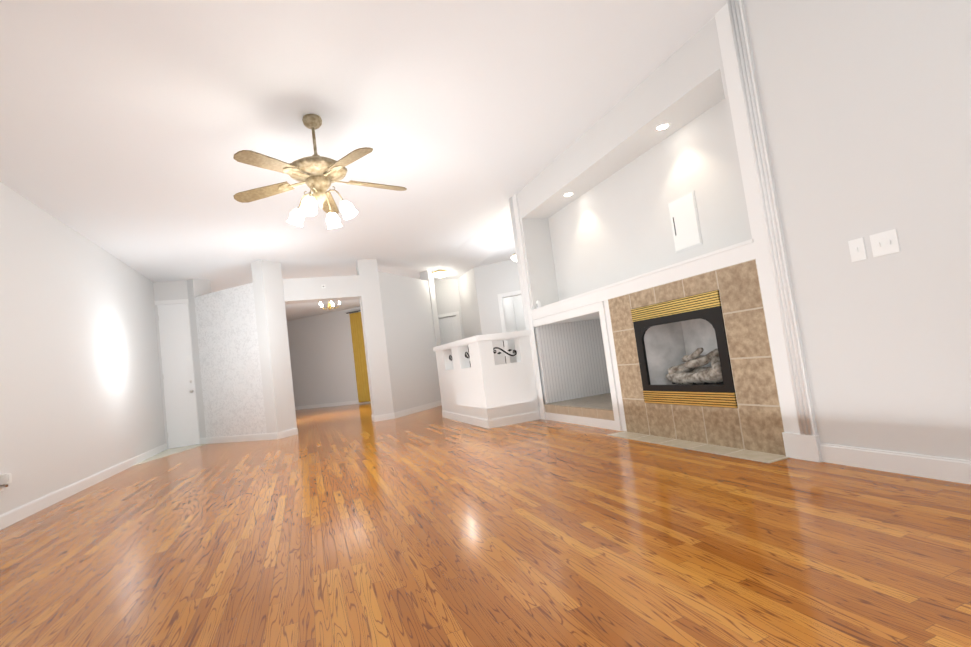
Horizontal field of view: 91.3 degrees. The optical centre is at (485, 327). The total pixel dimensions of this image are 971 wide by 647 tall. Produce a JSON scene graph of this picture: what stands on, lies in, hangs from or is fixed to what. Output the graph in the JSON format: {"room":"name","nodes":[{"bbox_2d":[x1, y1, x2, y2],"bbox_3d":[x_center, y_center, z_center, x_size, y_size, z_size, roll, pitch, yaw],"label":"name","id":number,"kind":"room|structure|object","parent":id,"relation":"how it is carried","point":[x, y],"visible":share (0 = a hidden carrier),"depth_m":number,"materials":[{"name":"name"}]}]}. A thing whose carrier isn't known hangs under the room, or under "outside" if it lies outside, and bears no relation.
{"room":"living room","nodes":[
{"label":"living room","id":0,"kind":"room"},
{"bbox_2d":[0,181,165,514],"bbox_3d":[-3.654,-0.028,2.455,0.150,3.050,13.450,-6,-4,-21],"label":"wall","id":1,"kind":"structure","parent":0,"point":[80,390],"depth_m":5.25,"materials":[{"name":"white paint"}]},
{"bbox_2d":[0,473,11,486],"bbox_3d":[-3.980,1.269,3.938,0.060,0.105,0.060,-6,-4,-21],"label":"electrical outlet","id":2,"kind":"object","parent":1,"relation":"attached to","point":[5,479],"visible":1,"depth_m":3.92,"materials":[{"name":"white plastic"}]},
{"bbox_2d":[153,280,199,448],"bbox_3d":[-5.750,0.668,8.733,0.685,3.050,0.150,-6,-4,-21],"label":"wall","id":3,"kind":"structure","parent":0,"point":[170,290],"depth_m":8.73,"materials":[{"name":"white paint"}]},
{"bbox_2d":[154,299,187,304],"bbox_3d":[-5.799,-0.468,8.770,0.532,0.075,0.032,-6,-4,-21],"label":"door frame","id":4,"kind":"structure","parent":3,"relation":"attached to","point":[166,302],"depth_m":8.75,"materials":[{"name":"white wood"}]},
{"bbox_2d":[157,303,198,448],"bbox_3d":[-5.616,0.862,8.673,0.482,2.612,0.103,-6,-4,-21],"label":"entry door","id":5,"kind":"structure","parent":3,"relation":"in","point":[179,384],"depth_m":8.68,"materials":[{"name":"white wood"}]},
{"bbox_2d":[251,260,296,432],"bbox_3d":[-3.616,0.355,8.108,0.474,3.050,0.174,-6,-4,-21],"label":"wall","id":6,"kind":"structure","parent":0,"point":[268,303],"depth_m":8.12,"materials":[{"name":"white paint"}]},
{"bbox_2d":[187,259,394,437],"bbox_3d":[-3.448,0.362,8.523,3.250,3.050,0.480,-6,-4,-21],"label":"wall","id":7,"kind":"structure","parent":0,"point":[242,364],"depth_m":8.60,"materials":[{"name":"white paint"}]},
{"bbox_2d":[0,0,728,320],"bbox_3d":[-2.402,-1.395,8.172,14.500,0.120,23.500,-6,-4,-21],"label":"ceiling","id":8,"kind":"structure","parent":0,"point":[129,129],"depth_m":3.86,"materials":[{"name":"white paint"}]},
{"bbox_2d":[233,114,406,228],"bbox_3d":[-1.363,-1.304,3.968,1.419,0.893,1.435,-6,-4,-21],"label":"ceiling fan","id":9,"kind":"object","parent":8,"relation":"hanging from","point":[316,174],"visible":1,"depth_m":3.87,"materials":[{"name":"gold metal"}]},
{"bbox_2d":[319,301,340,309],"bbox_3d":[-3.854,-0.665,11.721,0.509,0.480,0.511,-6,-4,-21],"label":"dining chandelier","id":10,"kind":"object","parent":8,"relation":"hanging from","point":[329,305],"visible":0.83,"depth_m":11.69,"materials":[{"name":"white glass"}]},
{"bbox_2d":[287,259,525,406],"bbox_3d":[-2.834,0.515,11.877,8.231,3.050,15.306,-6,-4,-21],"label":"wall","id":11,"kind":"structure","parent":0,"point":[322,358],"depth_m":15.18,"materials":[{"name":"white paint"}]},
{"bbox_2d":[438,316,458,344],"bbox_3d":[-0.915,0.765,11.562,0.771,2.010,0.073,-9,-4,26],"label":"hall door","id":12,"kind":"structure","parent":11,"relation":"in","point":[448,327],"depth_m":11.54,"materials":[{"name":"white wood"}]},
{"bbox_2d":[438,311,461,339],"bbox_3d":[-0.915,0.724,11.548,0.688,2.110,0.718,-6,-4,-21],"label":"door frame","id":13,"kind":"structure","parent":11,"relation":"attached to","point":[456,314],"depth_m":11.41,"materials":[{"name":"white wood"}]},
{"bbox_2d":[0,400,970,529],"bbox_3d":[-1.673,1.589,8.047,7.430,0.112,22.800,-6,-4,-21],"label":"baseboard","id":14,"kind":"structure","parent":11,"relation":"attached to","point":[944,469],"depth_m":4.20,"materials":[{"name":"white wood"}]},
{"bbox_2d":[497,290,520,362],"bbox_3d":[0.826,0.331,9.845,0.704,2.220,0.704,-6,-4,-21],"label":"door frame","id":15,"kind":"structure","parent":11,"relation":"attached to","point":[501,302],"depth_m":10.02,"materials":[{"name":"white wood"}]},
{"bbox_2d":[379,270,440,411],"bbox_3d":[-1.617,0.242,10.151,1.608,3.050,1.230,-6,-4,-21],"label":"wall","id":16,"kind":"structure","parent":0,"point":[409,304],"depth_m":9.81,"materials":[{"name":"white paint"}]},
{"bbox_2d":[432,204,515,278],"bbox_3d":[0.901,-1.526,10.419,3.720,0.165,6.680,-6,-4,-21],"label":"ceiling","id":17,"kind":"structure","parent":0,"point":[491,241],"depth_m":9.00,"materials":[{"name":"white paint"}]},
{"bbox_2d":[432,270,448,277],"bbox_3d":[-1.015,-1.198,10.881,0.420,0.155,0.420,-6,-4,-21],"label":"flush ceiling light","id":18,"kind":"object","parent":17,"relation":"attached to","point":[440,273],"visible":0.98,"depth_m":10.75,"materials":[{"name":"white glass"}]},
{"bbox_2d":[511,253,516,261],"bbox_3d":[0.556,-1.314,7.466,0.380,0.685,0.380,-6,-4,-21],"label":"pendant light","id":19,"kind":"object","parent":17,"relation":"hanging from","point":[513,258],"visible":0.02,"depth_m":7.40,"materials":[{"name":"white"}]},
{"bbox_2d":[0,403,970,646],"bbox_3d":[-2.006,1.732,7.958,14.500,0.100,23.500,-6,-4,-21],"label":"floor","id":20,"kind":"structure","parent":0,"point":[353,525],"depth_m":2.22,"materials":[{"name":"brown wood"}]},
{"bbox_2d":[133,444,205,465],"bbox_3d":[-5.054,2.050,7.733,0.695,0.004,1.900,-6,-4,-21],"label":"floor","id":21,"kind":"structure","parent":20,"relation":"on","point":[167,452],"depth_m":7.94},
{"bbox_2d":[608,431,789,462],"bbox_3d":[1.581,0.943,3.848,0.200,0.005,1.740,-6,-4,-21],"label":"hearth","id":22,"kind":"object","parent":20,"relation":"on","point":[737,453],"depth_m":3.59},
{"bbox_2d":[435,335,538,419],"bbox_3d":[-0.050,0.816,7.257,0.770,1.128,2.180,-6,-4,-21],"label":"wall","id":23,"kind":"structure","parent":0,"point":[484,386],"depth_m":6.33,"materials":[{"name":"white paint"}]},
{"bbox_2d":[433,330,530,351],"bbox_3d":[-0.139,0.224,7.292,0.800,0.072,2.240,-6,-4,-21],"label":"trim","id":24,"kind":"structure","parent":23,"relation":"on","point":[486,337],"depth_m":6.32,"materials":[{"name":"white wood"}]},
{"bbox_2d":[493,341,516,360],"bbox_3d":[0.255,0.325,6.338,0.352,0.310,0.019,-6,-4,-21],"label":"scroll","id":25,"kind":"object","parent":23,"relation":"attached to","point":[515,352],"visible":0.98,"depth_m":6.33,"materials":[{"name":"black metal"}]},
{"bbox_2d":[517,0,970,460],"bbox_3d":[2.798,-0.834,2.612,1.490,3.050,9.020,-6,-4,-21],"label":"wall","id":26,"kind":"structure","parent":0,"point":[866,108],"depth_m":2.86,"materials":[{"name":"white paint"}]},
{"bbox_2d":[536,300,540,307],"bbox_3d":[0.695,-0.303,6.261,0.043,0.114,0.056,-6,-4,-21],"label":"air freshener","id":27,"kind":"object","parent":26,"relation":"attached to","point":[538,304],"visible":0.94,"depth_m":6.24,"materials":[{"name":"white plastic"}]},
{"bbox_2d":[562,192,573,196],"bbox_3d":[0.981,-1.572,5.624,0.146,0.004,0.146,-6,-4,-21],"label":"recessed light","id":28,"kind":"object","parent":26,"relation":"in","point":[568,194],"visible":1,"depth_m":5.62,"materials":[{"name":"white"}]},
{"bbox_2d":[654,123,671,130],"bbox_3d":[1.545,-1.745,4.137,0.146,0.004,0.146,-6,-4,-21],"label":"recessed light","id":29,"kind":"object","parent":26,"relation":"in","point":[663,126],"visible":1,"depth_m":4.14,"materials":[{"name":"white"}]},
{"bbox_2d":[509,0,821,461],"bbox_3d":[1.374,-0.500,4.844,0.434,3.050,3.811,-6,-4,-21],"label":"trim","id":30,"kind":"structure","parent":26,"relation":"attached to","point":[764,247],"depth_m":3.13,"materials":[{"name":"white wood"}]},
{"bbox_2d":[631,290,737,407],"bbox_3d":[1.866,0.179,4.027,0.620,0.862,0.996,-6,-4,-21],"label":"fireplace insert","id":31,"kind":"object","parent":26,"relation":"in","point":[683,351],"visible":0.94,"depth_m":4.06,"materials":[{"name":"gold metal"}]},
{"bbox_2d":[668,190,702,252],"bbox_3d":[1.785,-0.941,4.263,0.013,0.480,0.320,-6,-4,-21],"label":"access panel","id":32,"kind":"object","parent":26,"relation":"attached to","point":[684,221],"visible":1,"depth_m":4.25,"materials":[{"name":"white"}]},
{"bbox_2d":[848,237,866,261],"bbox_3d":[2.048,-0.427,2.616,0.014,0.120,0.075,-6,-4,-21],"label":"switch plate","id":33,"kind":"object","parent":26,"relation":"attached to","point":[857,249],"visible":1,"depth_m":2.61,"materials":[{"name":"white plastic"}]},
{"bbox_2d":[870,229,900,256],"bbox_3d":[2.094,-0.442,2.494,0.014,0.120,0.122,-6,-4,-21],"label":"switch plate","id":34,"kind":"object","parent":26,"relation":"attached to","point":[885,243],"visible":1,"depth_m":2.49,"materials":[{"name":"white plastic"}]},
{"bbox_3d":[-3.962,-0.522,14.942,0.764,0.052,0.776,-6,-4,-21],"label":"curtain rod","id":35,"kind":"object","parent":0,"visible":0},
{"bbox_2d":[349,312,369,401],"bbox_3d":[-3.890,0.921,14.899,0.604,2.820,0.076,-9,-4,24],"label":"curtain","id":36,"kind":"object","parent":35,"relation":"hanging from","point":[359,358],"visible":0.73,"depth_m":14.92,"materials":[{"name":"gold fabric"}]}
]}

